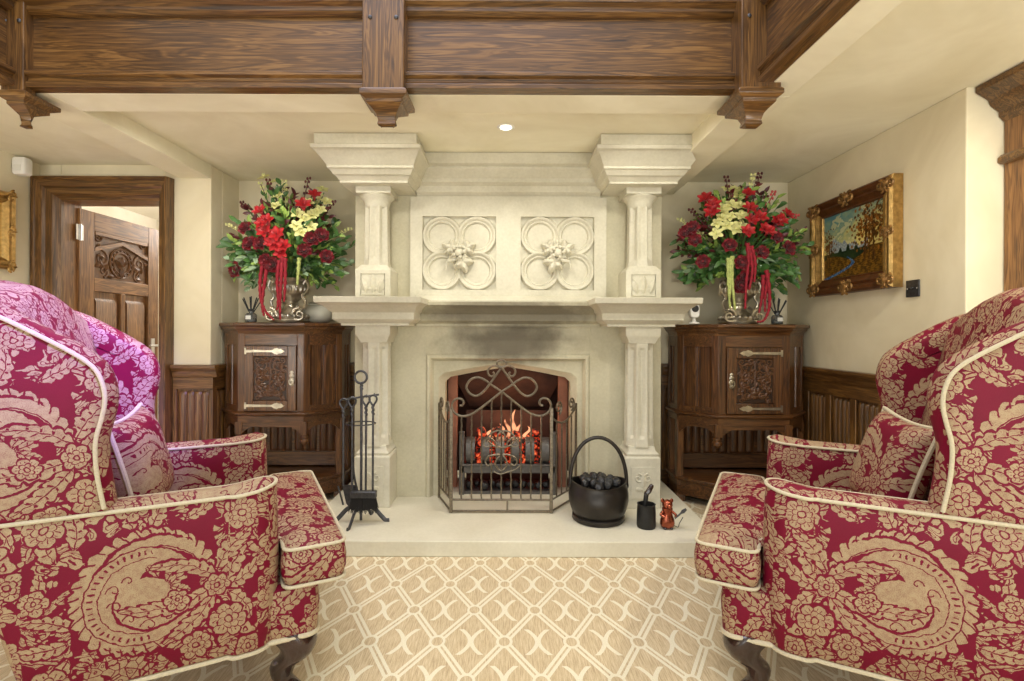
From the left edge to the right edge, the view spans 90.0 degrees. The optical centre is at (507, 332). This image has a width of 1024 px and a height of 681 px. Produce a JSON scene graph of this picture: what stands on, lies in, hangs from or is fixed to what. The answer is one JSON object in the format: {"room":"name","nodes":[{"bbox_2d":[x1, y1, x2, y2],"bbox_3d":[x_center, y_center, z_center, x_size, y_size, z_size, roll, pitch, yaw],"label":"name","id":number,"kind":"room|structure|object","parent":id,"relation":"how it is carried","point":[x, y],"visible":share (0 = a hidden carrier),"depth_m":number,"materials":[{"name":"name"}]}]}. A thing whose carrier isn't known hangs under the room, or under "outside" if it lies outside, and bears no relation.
{"room":"historic interior","nodes":[
{"label":"historic interior","id":0,"kind":"room"},
{"bbox_2d":[0,150,39,284],"bbox_3d":[-3.330,0.003,1.240,0.100,2.367,4.880,0,0,0],"label":"wall","id":1,"kind":"structure","parent":0,"point":[9,181],"depth_m":3.44,"materials":[{"name":"paint"}]},
{"bbox_2d":[0,190,17,272],"bbox_3d":[-3.248,-0.663,3.082,0.050,0.550,0.589,0,0,0],"label":"painting","id":2,"kind":"object","parent":1,"relation":"attached to","point":[8,230],"visible":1,"depth_m":3.31,"materials":[{"name":"gold metal"}]},
{"bbox_2d":[12,157,32,175],"bbox_3d":[-3.226,-1.104,3.399,0.090,0.112,0.072,0,0,0],"label":"detector","id":3,"kind":"object","parent":1,"relation":"attached to","point":[21,166],"visible":1,"depth_m":3.37,"materials":[{"name":"white plastic"}]},
{"bbox_2d":[82,206,158,335],"bbox_3d":[-3.200,-0.113,5.090,2.600,2.600,2.820,0,0,0],"label":"wall","id":4,"kind":"structure","parent":0,"point":[115,212],"depth_m":5.96,"materials":[{"name":"beige paint"}]},
{"bbox_2d":[119,207,158,219],"bbox_3d":[-3.194,-1.463,5.110,2.600,0.100,2.780,0,0,0],"label":"ceiling","id":5,"kind":"structure","parent":0,"point":[152,212],"depth_m":5.92,"materials":[{"name":"beige paint"}]},
{"bbox_2d":[40,165,238,364],"bbox_3d":[-2.680,0.006,3.815,1.200,2.367,0.470,0,0,0],"label":"wall","id":6,"kind":"structure","parent":0,"point":[206,296],"depth_m":3.58,"materials":[{"name":"paint"}]},
{"bbox_2d":[30,176,173,442],"bbox_3d":[-2.805,0.055,3.612,0.936,2.268,0.235,0,0,0],"label":"door frame","id":7,"kind":"structure","parent":6,"relation":"attached to","point":[55,201],"depth_m":3.53,"materials":[{"name":"brown wood"}]},
{"bbox_2d":[76,208,157,420],"bbox_3d":[-3.075,0.133,4.080,0.109,2.070,0.830,0,0,2],"label":"door","id":8,"kind":"structure","parent":7,"relation":"in","point":[117,259],"depth_m":4.08,"materials":[{"name":"brown wood"}]},
{"bbox_2d":[170,365,218,441],"bbox_3d":[-2.173,0.706,3.549,0.310,0.970,0.058,0,0,0],"label":"panelling","id":9,"kind":"object","parent":6,"relation":"attached to","point":[193,407],"visible":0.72,"depth_m":3.55,"materials":[{"name":"brown wood"}]},
{"bbox_2d":[213,363,235,438],"bbox_3d":[-2.052,0.707,3.735,0.058,0.970,0.310,0,0,0],"label":"panelling","id":10,"kind":"object","parent":6,"relation":"attached to","point":[219,381],"visible":0.23,"depth_m":3.65,"materials":[{"name":"brown wood"}]},
{"bbox_2d":[245,311,256,321],"bbox_3d":[-1.807,-0.118,3.600,0.076,0.085,0.076,0,0,0],"label":"bottle","id":11,"kind":"object","parent":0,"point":[251,316],"depth_m":3.57,"materials":[{"name":"clear glass"}]},
{"bbox_2d":[238,181,355,467],"bbox_3d":[-1.560,0.010,4.000,1.040,2.367,0.100,0,0,0],"label":"wall","id":12,"kind":"structure","parent":0,"point":[344,208],"depth_m":3.95,"materials":[{"name":"paint"}]},
{"bbox_2d":[329,362,354,482],"bbox_3d":[-1.610,0.709,3.919,0.855,0.970,0.058,0,0,0],"label":"panelling","id":13,"kind":"object","parent":12,"relation":"attached to","point":[352,364],"visible":0.08,"depth_m":3.92,"materials":[{"name":"brown wood"}]},
{"bbox_2d":[0,470,884,680],"bbox_3d":[0.405,1.252,2.200,7.580,0.100,8.800,0,0,0],"label":"floor","id":14,"kind":"structure","parent":0,"point":[387,618],"depth_m":2.09,"materials":[{"name":"carpet"}]},
{"bbox_2d":[0,280,346,680],"bbox_3d":[-1.260,0.512,1.908,1.116,1.366,1.013,0,0,-27],"label":"armchair","id":15,"kind":"object","parent":14,"relation":"on","point":[230,562],"visible":0.96,"depth_m":1.47,"materials":[{"name":"red fabric"}]},
{"bbox_2d":[110,402,173,497],"bbox_3d":[-1.388,0.484,1.931,0.183,0.403,0.414,0,0,-20],"label":"cushion","id":16,"kind":"object","parent":15,"relation":"on","point":[141,461],"visible":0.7,"depth_m":1.82,"materials":[{"name":"fabric"}]},
{"bbox_2d":[272,471,346,585],"bbox_3d":[-1.114,0.743,1.984,0.785,0.161,0.998,0,0,-28],"label":"seat cushion","id":17,"kind":"object","parent":15,"relation":"on","point":[309,548],"depth_m":1.73,"materials":[{"name":"red fabric"}]},
{"bbox_2d":[219,322,354,496],"bbox_3d":[-1.622,0.561,3.680,0.914,1.265,0.429,0,0,0],"label":"cabinet","id":18,"kind":"object","parent":14,"relation":"on","point":[285,382],"visible":0.81,"depth_m":3.56,"materials":[{"name":"brown wood"}]},
{"bbox_2d":[242,296,259,321],"bbox_3d":[-1.803,-0.167,3.598,0.144,0.184,0.080,0,0,0],"label":"reed diffuser","id":19,"kind":"object","parent":18,"relation":"on","point":[251,316],"visible":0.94,"depth_m":3.59,"materials":[{"name":"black glass"}]},
{"bbox_2d":[216,173,354,322],"bbox_3d":[-1.560,-0.616,3.612,0.908,1.085,0.540,0,0,7],"label":"flower arrangement","id":20,"kind":"object","parent":18,"relation":"on","point":[292,246],"visible":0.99,"depth_m":3.52,"materials":[{"name":"red plant"}]},
{"bbox_2d":[303,302,331,322],"bbox_3d":[-1.409,-0.168,3.800,0.220,0.188,0.220,0,0,0],"label":"ceramic jar","id":21,"kind":"object","parent":18,"relation":"on","point":[318,313],"visible":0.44,"depth_m":3.72,"materials":[{"name":"beige ceramic"}]},
{"bbox_2d":[310,133,702,557],"bbox_3d":[0.000,0.018,3.469,2.340,2.364,1.462,0,0,0],"label":"fireplace","id":22,"kind":"object","parent":14,"relation":"on","point":[547,265],"depth_m":3.42,"materials":[{"name":"stone"}]},
{"bbox_2d":[336,370,389,530],"bbox_3d":[-0.865,0.667,3.009,0.289,0.900,0.191,0,0,-37],"label":"stand","id":23,"kind":"object","parent":22,"relation":"on","point":[344,511],"visible":0.69,"depth_m":3.01,"materials":[{"name":"metal"}]},
{"bbox_2d":[337,398,361,510],"bbox_3d":[-0.918,0.708,2.983,0.143,0.662,0.030,0,0,0],"label":"shovel","id":24,"kind":"object","parent":23,"relation":"hanging from","point":[346,488],"visible":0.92,"depth_m":2.98,"materials":[{"name":"metal"}]},
{"bbox_2d":[348,396,357,490],"bbox_3d":[-0.896,0.650,2.970,0.070,0.566,0.022,0,0,0],"label":"tongs","id":25,"kind":"object","parent":23,"relation":"hanging from","point":[353,397],"visible":0.97,"depth_m":2.96,"materials":[{"name":"metal"}]},
{"bbox_2d":[348,394,378,513],"bbox_3d":[-0.835,0.700,2.960,0.171,0.691,0.046,0,0,0],"label":"shovel","id":26,"kind":"object","parent":23,"relation":"hanging from","point":[365,500],"visible":1,"depth_m":2.95,"materials":[{"name":"metal"}]},
{"bbox_2d":[361,395,370,489],"bbox_3d":[-0.827,0.690,2.980,0.054,0.659,0.022,0,0,0],"label":"tongs","id":27,"kind":"object","parent":23,"relation":"hanging from","point":[362,398],"visible":0.94,"depth_m":2.98,"materials":[{"name":"metal"}]},
{"bbox_2d":[465,479,472,488],"bbox_3d":[-0.274,1.062,3.599,0.049,0.062,0.062,0,0,-23],"label":"lump","id":28,"kind":"object","parent":22,"relation":"on","point":[468,482],"visible":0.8,"depth_m":3.58,"materials":[{"name":"black stone"}]},
{"bbox_2d":[474,478,479,486],"bbox_3d":[-0.222,1.062,3.635,0.050,0.059,0.055,0,0,-45],"label":"lump","id":29,"kind":"object","parent":22,"relation":"on","point":[477,481],"visible":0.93,"depth_m":3.62,"materials":[{"name":"black stone"}]},
{"bbox_2d":[475,457,480,462],"bbox_3d":[-0.219,0.915,3.611,0.063,0.078,0.073,0,0,-6],"label":"glowing coal","id":30,"kind":"object","parent":22,"relation":"on","point":[477,460],"visible":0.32,"depth_m":3.59,"materials":[{"name":"orange"}]},
{"bbox_2d":[475,448,480,456],"bbox_3d":[-0.215,0.842,3.615,0.065,0.065,0.058,0,0,32],"label":"glowing coal","id":31,"kind":"object","parent":30,"relation":"on","point":[477,450],"visible":0.66,"depth_m":3.59,"materials":[{"name":"orange"}]},
{"bbox_2d":[475,438,480,447],"bbox_3d":[-0.202,0.777,3.619,0.063,0.065,0.071,0,0,7],"label":"glowing coal","id":32,"kind":"object","parent":31,"relation":"on","point":[478,441],"visible":0.65,"depth_m":3.59,"materials":[{"name":"orange"}]},
{"bbox_2d":[479,480,488,489],"bbox_3d":[-0.166,1.061,3.570,0.066,0.065,0.055,0,0,-16],"label":"lump","id":33,"kind":"object","parent":22,"relation":"on","point":[485,484],"visible":0.9,"depth_m":3.55,"materials":[{"name":"black stone"}]},
{"bbox_2d":[487,479,495,486],"bbox_3d":[-0.112,1.062,3.633,0.067,0.058,0.063,0,0,44],"label":"lump","id":34,"kind":"object","parent":22,"relation":"on","point":[489,480],"visible":0.62,"depth_m":3.61,"materials":[{"name":"black stone"}]},
{"bbox_2d":[493,426,500,436],"bbox_3d":[-0.075,0.709,3.666,0.070,0.078,0.069,0,0,11],"label":"glowing coal","id":35,"kind":"object","parent":22,"relation":"on","point":[496,428],"visible":0.59,"depth_m":3.64,"materials":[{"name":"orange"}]},
{"bbox_2d":[495,479,503,488],"bbox_3d":[-0.058,1.063,3.600,0.066,0.069,0.052,0,0,-28],"label":"lump","id":36,"kind":"object","parent":22,"relation":"on","point":[497,483],"visible":0.85,"depth_m":3.58,"materials":[{"name":"black stone"}]},
{"bbox_2d":[503,479,509,486],"bbox_3d":[-0.004,1.064,3.634,0.060,0.053,0.052,0,0,44],"label":"lump","id":37,"kind":"object","parent":22,"relation":"on","point":[506,481],"visible":0.77,"depth_m":3.62,"materials":[{"name":"black stone"}]},
{"bbox_2d":[464,480,549,493],"bbox_3d":[-0.004,1.105,3.680,0.660,0.020,0.280,0,0,0],"label":"tray","id":38,"kind":"object","parent":22,"relation":"on","point":[475,490],"depth_m":3.56,"materials":[{"name":"metal"}]},
{"bbox_2d":[438,359,576,512],"bbox_3d":[-0.003,0.637,3.312,0.940,0.951,0.318,0,0,0],"label":"fire screen","id":39,"kind":"object","parent":22,"relation":"on","point":[449,495],"visible":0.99,"depth_m":3.17,"materials":[{"name":"grey metal"}]},
{"bbox_2d":[458,367,557,405],"bbox_3d":[-0.002,0.372,3.945,0.880,0.415,0.390,0,0,0],"label":"hood","id":40,"kind":"object","parent":22,"relation":"attached to","point":[547,384],"depth_m":3.88,"materials":[{"name":"brown metal"}]},
{"bbox_2d":[416,302,599,326],"bbox_3d":[0.001,-0.122,3.397,1.240,0.159,0.165,0,0,0],"label":"mantel shelf","id":41,"kind":"object","parent":22,"relation":"attached to","point":[434,314],"depth_m":3.42,"materials":[{"name":"stone"}]},
{"bbox_2d":[487,410,529,437],"bbox_3d":[0.004,0.650,3.671,0.324,0.200,0.062,0,0,0],"label":"flames","id":42,"kind":"object","parent":22,"relation":"in","point":[513,424],"visible":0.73,"depth_m":3.67,"materials":[{"name":"orange"}]},
{"bbox_2d":[512,478,518,487],"bbox_3d":[0.051,1.063,3.622,0.067,0.066,0.053,0,0,25],"label":"lump","id":43,"kind":"object","parent":22,"relation":"on","point":[515,483],"visible":0.88,"depth_m":3.60,"materials":[{"name":"black stone"}]},
{"bbox_2d":[519,479,526,487],"bbox_3d":[0.104,1.064,3.618,0.060,0.064,0.050,0,0,12],"label":"lump","id":44,"kind":"object","parent":22,"relation":"on","point":[524,483],"visible":0.75,"depth_m":3.60,"materials":[{"name":"black stone"}]},
{"bbox_2d":[526,481,534,488],"bbox_3d":[0.159,1.063,3.590,0.061,0.055,0.053,0,0,26],"label":"lump","id":45,"kind":"object","parent":22,"relation":"on","point":[527,482],"visible":0.73,"depth_m":3.57,"materials":[{"name":"black stone"}]},
{"bbox_2d":[535,481,539,488],"bbox_3d":[0.211,1.065,3.587,0.046,0.054,0.056,0,0,10],"label":"lump","id":46,"kind":"object","parent":22,"relation":"on","point":[537,483],"visible":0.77,"depth_m":3.56,"materials":[{"name":"black stone"}]},
{"bbox_2d":[542,480,549,487],"bbox_3d":[0.264,1.064,3.612,0.058,0.055,0.049,0,0,5],"label":"lump","id":47,"kind":"object","parent":22,"relation":"on","point":[545,483],"visible":0.94,"depth_m":3.60,"materials":[{"name":"black stone"}]},
{"bbox_2d":[568,436,628,527],"bbox_3d":[0.544,0.868,3.080,0.366,0.494,0.349,0,0,0],"label":"coal scuttle","id":48,"kind":"object","parent":22,"relation":"on","point":[590,507],"visible":0.94,"depth_m":2.95,"materials":[{"name":"black metal"}]},
{"bbox_2d":[581,478,589,487],"bbox_3d":[0.458,0.890,3.028,0.054,0.061,0.052,0,0,-39],"label":"nugget","id":49,"kind":"object","parent":48,"relation":"in","point":[584,482],"visible":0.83,"depth_m":3.01,"materials":[{"name":"black stone"}]},
{"bbox_2d":[585,476,592,483],"bbox_3d":[0.483,0.882,3.069,0.059,0.051,0.058,0,0,21],"label":"nugget","id":50,"kind":"object","parent":48,"relation":"in","point":[588,478],"visible":0.48,"depth_m":3.05,"materials":[{"name":"black stone"}]},
{"bbox_2d":[590,472,596,478],"bbox_3d":[0.519,0.876,3.101,0.051,0.062,0.055,0,0,5],"label":"nugget","id":51,"kind":"object","parent":48,"relation":"in","point":[593,475],"visible":0.5,"depth_m":3.08,"materials":[{"name":"black stone"}]},
{"bbox_2d":[590,479,597,488],"bbox_3d":[0.508,0.887,3.009,0.050,0.063,0.054,0,0,5],"label":"nugget","id":52,"kind":"object","parent":48,"relation":"in","point":[593,481],"visible":0.73,"depth_m":2.99,"materials":[{"name":"black stone"}]},
{"bbox_2d":[594,482,603,489],"bbox_3d":[0.527,0.894,2.968,0.058,0.053,0.054,0,0,-37],"label":"nugget","id":53,"kind":"object","parent":48,"relation":"in","point":[598,486],"visible":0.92,"depth_m":2.95,"materials":[{"name":"black stone"}]},
{"bbox_2d":[597,476,605,483],"bbox_3d":[0.549,0.879,3.034,0.057,0.056,0.056,0,0,24],"label":"nugget","id":54,"kind":"object","parent":48,"relation":"in","point":[600,479],"visible":0.56,"depth_m":3.02,"materials":[{"name":"black stone"}]},
{"bbox_2d":[603,480,611,489],"bbox_3d":[0.583,0.891,2.996,0.049,0.058,0.063,0,0,-29],"label":"nugget","id":55,"kind":"object","parent":48,"relation":"in","point":[607,484],"visible":0.89,"depth_m":2.98,"materials":[{"name":"black stone"}]},
{"bbox_2d":[605,477,613,485],"bbox_3d":[0.600,0.885,3.045,0.056,0.051,0.057,0,0,41],"label":"nugget","id":56,"kind":"object","parent":48,"relation":"in","point":[606,478],"visible":0.52,"depth_m":3.03,"materials":[{"name":"black stone"}]},
{"bbox_2d":[613,477,620,487],"bbox_3d":[0.646,0.893,3.058,0.058,0.059,0.052,0,0,-3],"label":"nugget","id":57,"kind":"object","parent":48,"relation":"in","point":[617,482],"visible":0.9,"depth_m":3.04,"materials":[{"name":"black stone"}]},
{"bbox_2d":[637,484,655,529],"bbox_3d":[0.797,0.992,2.950,0.108,0.250,0.108,0,0,0],"label":"pot","id":58,"kind":"object","parent":22,"relation":"on","point":[646,510],"visible":1,"depth_m":2.91,"materials":[{"name":"black metal"}]},
{"bbox_2d":[660,498,686,529],"bbox_3d":[0.938,1.034,2.926,0.152,0.170,0.076,0,0,0],"label":"figurine","id":59,"kind":"object","parent":22,"relation":"on","point":[667,520],"visible":1,"depth_m":2.91,"materials":[{"name":"metal"}]},
{"label":"glowing coal","id":60,"kind":"object","parent":22,"relation":"on","visible":0},
{"bbox_2d":[534,448,539,458],"bbox_3d":[0.196,0.853,3.619,0.066,0.084,0.084,0,0,-8],"label":"glowing coal","id":61,"kind":"object","parent":60,"relation":"on","point":[537,451],"visible":0.54,"depth_m":3.59,"materials":[{"name":"orange"}]},
{"bbox_2d":[534,439,539,448],"bbox_3d":[0.194,0.784,3.620,0.061,0.072,0.072,0,0,7],"label":"glowing coal","id":62,"kind":"object","parent":61,"relation":"on","point":[536,441],"visible":0.66,"depth_m":3.60,"materials":[{"name":"orange"}]},
{"bbox_2d":[532,429,539,437],"bbox_3d":[0.192,0.718,3.664,0.072,0.066,0.069,0,0,25],"label":"glowing coal","id":63,"kind":"object","parent":62,"relation":"on","point":[535,433],"visible":0.79,"depth_m":3.64,"materials":[{"name":"orange"}]},
{"label":"glowing coal","id":64,"kind":"object","parent":22,"relation":"on","visible":0},
{"bbox_3d":[0.114,0.849,3.606,0.075,0.069,0.056,14,-1,-42],"label":"glowing coal","id":65,"kind":"object","parent":64,"relation":"on","visible":0},
{"bbox_2d":[519,439,524,448],"bbox_3d":[0.099,0.783,3.616,0.059,0.073,0.071,0,0,-28],"label":"glowing coal","id":66,"kind":"object","parent":65,"relation":"on","point":[523,440],"visible":0.43,"depth_m":3.59,"materials":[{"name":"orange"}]},
{"label":"glowing coal","id":67,"kind":"object","parent":22,"relation":"on","visible":0},
{"bbox_3d":[-0.036,0.851,3.622,0.086,0.069,0.083,6,-27,-40],"label":"glowing coal","id":68,"kind":"object","parent":67,"relation":"on","visible":0},
{"bbox_2d":[505,438,509,448],"bbox_3d":[0.001,0.784,3.631,0.073,0.070,0.061,0,0,-44],"label":"glowing coal","id":69,"kind":"object","parent":68,"relation":"on","point":[506,439],"visible":0.32,"depth_m":3.61,"materials":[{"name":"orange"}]},
{"label":"glowing coal","id":70,"kind":"object","parent":22,"relation":"in","visible":0},
{"bbox_2d":[513,429,519,436],"bbox_3d":[0.065,0.720,3.668,0.064,0.065,0.072,0,0,-30],"label":"glowing coal","id":71,"kind":"object","parent":70,"relation":"on","point":[516,433],"visible":0.59,"depth_m":3.64,"materials":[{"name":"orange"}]},
{"bbox_2d":[663,324,809,500],"bbox_3d":[1.658,0.574,3.642,0.972,1.265,0.456,0,0,0],"label":"cabinet","id":72,"kind":"object","parent":14,"relation":"on","point":[732,387],"visible":0.9,"depth_m":3.52,"materials":[{"name":"brown wood"}]},
{"bbox_2d":[689,305,699,323],"bbox_3d":[1.283,-0.129,3.530,0.072,0.132,0.072,0,0,0],"label":"security camera","id":73,"kind":"object","parent":72,"relation":"on","point":[694,312],"visible":0.87,"depth_m":3.51,"materials":[{"name":"white plastic"}]},
{"bbox_2d":[669,172,814,323],"bbox_3d":[1.609,-0.589,3.573,0.970,1.058,0.539,0,0,-8],"label":"flower arrangement","id":74,"kind":"object","parent":72,"relation":"on","point":[743,249],"visible":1,"depth_m":3.48,"materials":[{"name":"red plant"}]},
{"bbox_2d":[767,298,786,323],"bbox_3d":[1.875,-0.152,3.558,0.144,0.184,0.080,0,0,0],"label":"reed diffuser","id":75,"kind":"object","parent":72,"relation":"on","point":[776,318],"visible":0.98,"depth_m":3.54,"materials":[{"name":"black glass"}]},
{"bbox_2d":[694,287,1023,680],"bbox_3d":[1.346,0.522,1.908,1.116,1.366,1.013,0,0,27],"label":"armchair","id":76,"kind":"object","parent":14,"relation":"on","point":[809,568],"visible":0.98,"depth_m":1.50,"materials":[{"name":"red fabric"}]},
{"bbox_2d":[694,473,765,587],"bbox_3d":[1.198,0.752,1.984,0.785,0.161,0.998,0,0,27],"label":"seat cushion","id":77,"kind":"object","parent":76,"relation":"on","point":[730,549],"depth_m":1.75,"materials":[{"name":"red fabric"}]},
{"bbox_2d":[849,406,934,499],"bbox_3d":[1.442,0.496,1.925,0.195,0.396,0.413,0,0,11],"label":"cushion","id":78,"kind":"object","parent":76,"relation":"on","point":[895,457],"visible":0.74,"depth_m":1.83,"materials":[{"name":"red fabric"}]},
{"bbox_2d":[0,0,1023,182],"bbox_3d":[0.115,-1.226,1.425,6.980,0.120,5.250,0,0,0],"label":"ceiling","id":79,"kind":"structure","parent":0,"point":[922,53],"depth_m":2.86,"materials":[{"name":"beige paint"}]},
{"bbox_2d":[0,85,210,177],"bbox_3d":[-2.225,-1.134,1.190,0.300,0.104,4.780,0,0,0],"label":"ceiling beam","id":80,"kind":"structure","parent":79,"relation":"attached to","point":[113,128],"depth_m":2.89,"materials":[{"name":"beige paint"}]},
{"bbox_2d":[49,93,729,113],"bbox_3d":[-0.500,-1.127,2.405,3.148,0.104,0.191,0,0,0],"label":"ceiling beam","id":81,"kind":"structure","parent":79,"relation":"attached to","point":[133,102],"depth_m":2.40,"materials":[{"name":"beige paint"}]},
{"bbox_2d":[0,0,859,128],"bbox_3d":[-0.525,-1.349,0.705,3.404,0.867,3.410,0,0,0],"label":"wooden ceiling beam","id":82,"kind":"structure","parent":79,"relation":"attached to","point":[385,52],"depth_m":2.27,"materials":[{"name":"brown wood"}]},
{"bbox_2d":[497,124,514,130],"bbox_3d":[-0.012,-1.164,2.900,0.100,0.006,0.100,0,0,0],"label":"recessed light","id":83,"kind":"object","parent":79,"relation":"in","point":[503,127],"visible":1,"depth_m":2.90,"materials":[{"name":"white plastic"}]},
{"bbox_2d":[667,0,903,193],"bbox_3d":[1.175,-1.120,1.375,0.200,0.104,5.150,0,0,0],"label":"ceiling beam","id":84,"kind":"structure","parent":79,"relation":"attached to","point":[716,134],"depth_m":2.08,"materials":[{"name":"beige paint"}]},
{"bbox_2d":[660,182,787,465],"bbox_3d":[1.597,0.023,4.000,1.115,2.367,0.100,0,0,0],"label":"wall","id":85,"kind":"structure","parent":0,"point":[676,205],"depth_m":3.95,"materials":[{"name":"paint"}]},
{"bbox_2d":[660,363,694,486],"bbox_3d":[1.645,0.722,3.919,0.935,0.970,0.058,0,0,0],"label":"panelling","id":86,"kind":"object","parent":85,"relation":"attached to","point":[664,478],"visible":0.12,"depth_m":3.92,"materials":[{"name":"brown wood"}]},
{"bbox_2d":[771,313,782,323],"bbox_3d":[1.871,-0.103,3.560,0.076,0.085,0.076,0,0,0],"label":"bottle","id":87,"kind":"object","parent":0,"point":[776,318],"depth_m":3.53,"materials":[{"name":"clear glass"}]},
{"bbox_2d":[787,87,1004,373],"bbox_3d":[2.305,0.026,3.230,0.300,2.367,1.640,0,0,0],"label":"wall","id":88,"kind":"structure","parent":0,"point":[947,154],"depth_m":2.66,"materials":[{"name":"paint"}]},
{"bbox_2d":[803,366,880,444],"bbox_3d":[2.121,0.724,3.155,0.058,0.970,1.470,0,0,0],"label":"panelling","id":89,"kind":"object","parent":88,"relation":"attached to","point":[840,406],"visible":0.2,"depth_m":3.29,"materials":[{"name":"brown wood"}]},
{"bbox_2d":[806,173,902,297],"bbox_3d":[2.112,-0.557,3.175,0.082,0.649,0.810,0,0,0],"label":"landscape painting","id":90,"kind":"object","parent":88,"relation":"attached to","point":[857,234],"visible":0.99,"depth_m":3.09,"materials":[{"name":"paint"}]},
{"bbox_2d":[906,279,919,297],"bbox_3d":[2.142,-0.236,2.720,0.026,0.090,0.090,0,0,0],"label":"light switch","id":91,"kind":"object","parent":88,"relation":"attached to","point":[912,286],"visible":1,"depth_m":2.71,"materials":[{"name":"metal"}]},
{"bbox_3d":[2.722,0.027,0.650,0.555,2.367,3.700,0,0,0],"label":"wall","id":92,"kind":"structure","parent":0,"visible":0},
{"bbox_2d":[976,62,1023,290],"bbox_3d":[2.455,0.028,2.288,0.530,2.363,0.235,0,0,0],"label":"pilaster","id":93,"kind":"object","parent":92,"relation":"attached to","point":[1004,92],"visible":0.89,"depth_m":2.35,"materials":[{"name":"brown wood"}]},
{"bbox_3d":[-0.206,0.767,3.710,0.060,0.080,0.083,-7,26,-14],"label":"glowing coal","id":94,"kind":"object","parent":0,"visible":0},
{"bbox_2d":[476,427,486,437],"bbox_3d":[-0.189,0.708,3.664,0.077,0.081,0.064,0,0,14],"label":"glowing coal","id":95,"kind":"object","parent":94,"relation":"on","point":[478,431],"visible":0.83,"depth_m":3.64,"materials":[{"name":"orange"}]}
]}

